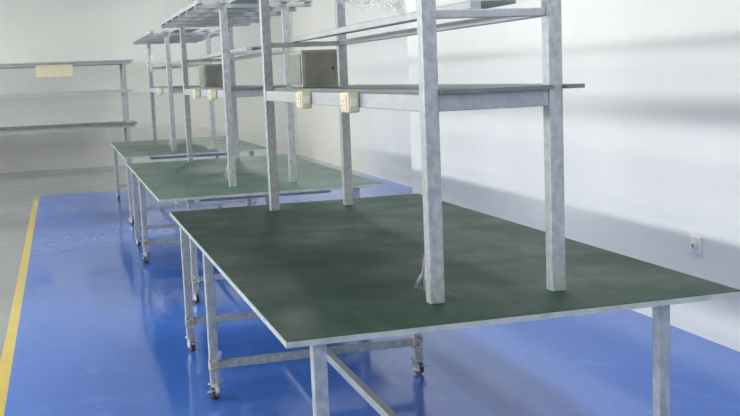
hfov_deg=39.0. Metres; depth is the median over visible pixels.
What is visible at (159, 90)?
power socket
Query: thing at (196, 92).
power socket
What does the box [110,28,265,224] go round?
workbench
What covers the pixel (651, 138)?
wall
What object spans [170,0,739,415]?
workbench
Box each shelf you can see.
[0,59,133,68]
[0,89,132,96]
[0,121,137,133]
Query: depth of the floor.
5.80 m
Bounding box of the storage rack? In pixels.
[0,59,137,163]
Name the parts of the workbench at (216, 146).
shelf frame, leg frame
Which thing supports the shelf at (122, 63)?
attached to the storage rack
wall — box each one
[0,0,298,172]
[291,0,739,351]
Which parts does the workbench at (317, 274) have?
shelf frame, leg frame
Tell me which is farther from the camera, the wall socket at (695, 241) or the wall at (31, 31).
the wall at (31, 31)
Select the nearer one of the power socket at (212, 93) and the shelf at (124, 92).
the power socket at (212, 93)
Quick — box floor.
[0,155,739,415]
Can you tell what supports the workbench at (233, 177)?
on the floor
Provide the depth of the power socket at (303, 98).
4.96 m
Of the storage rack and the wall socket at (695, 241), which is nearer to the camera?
the wall socket at (695, 241)
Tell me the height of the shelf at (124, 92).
0.040 m
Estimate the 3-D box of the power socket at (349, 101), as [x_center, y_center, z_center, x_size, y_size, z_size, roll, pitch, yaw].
[-0.084,-0.427,4.225,0.056,0.083,0.124,-4,8,-16]
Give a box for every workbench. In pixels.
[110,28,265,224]
[127,0,383,302]
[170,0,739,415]
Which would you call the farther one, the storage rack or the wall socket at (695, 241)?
the storage rack
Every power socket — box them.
[157,88,162,94]
[192,89,200,98]
[208,89,216,99]
[295,91,311,108]
[340,92,359,112]
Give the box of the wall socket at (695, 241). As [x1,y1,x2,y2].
[690,235,701,254]
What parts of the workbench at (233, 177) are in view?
shelf frame, leg frame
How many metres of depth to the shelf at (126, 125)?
17.83 m

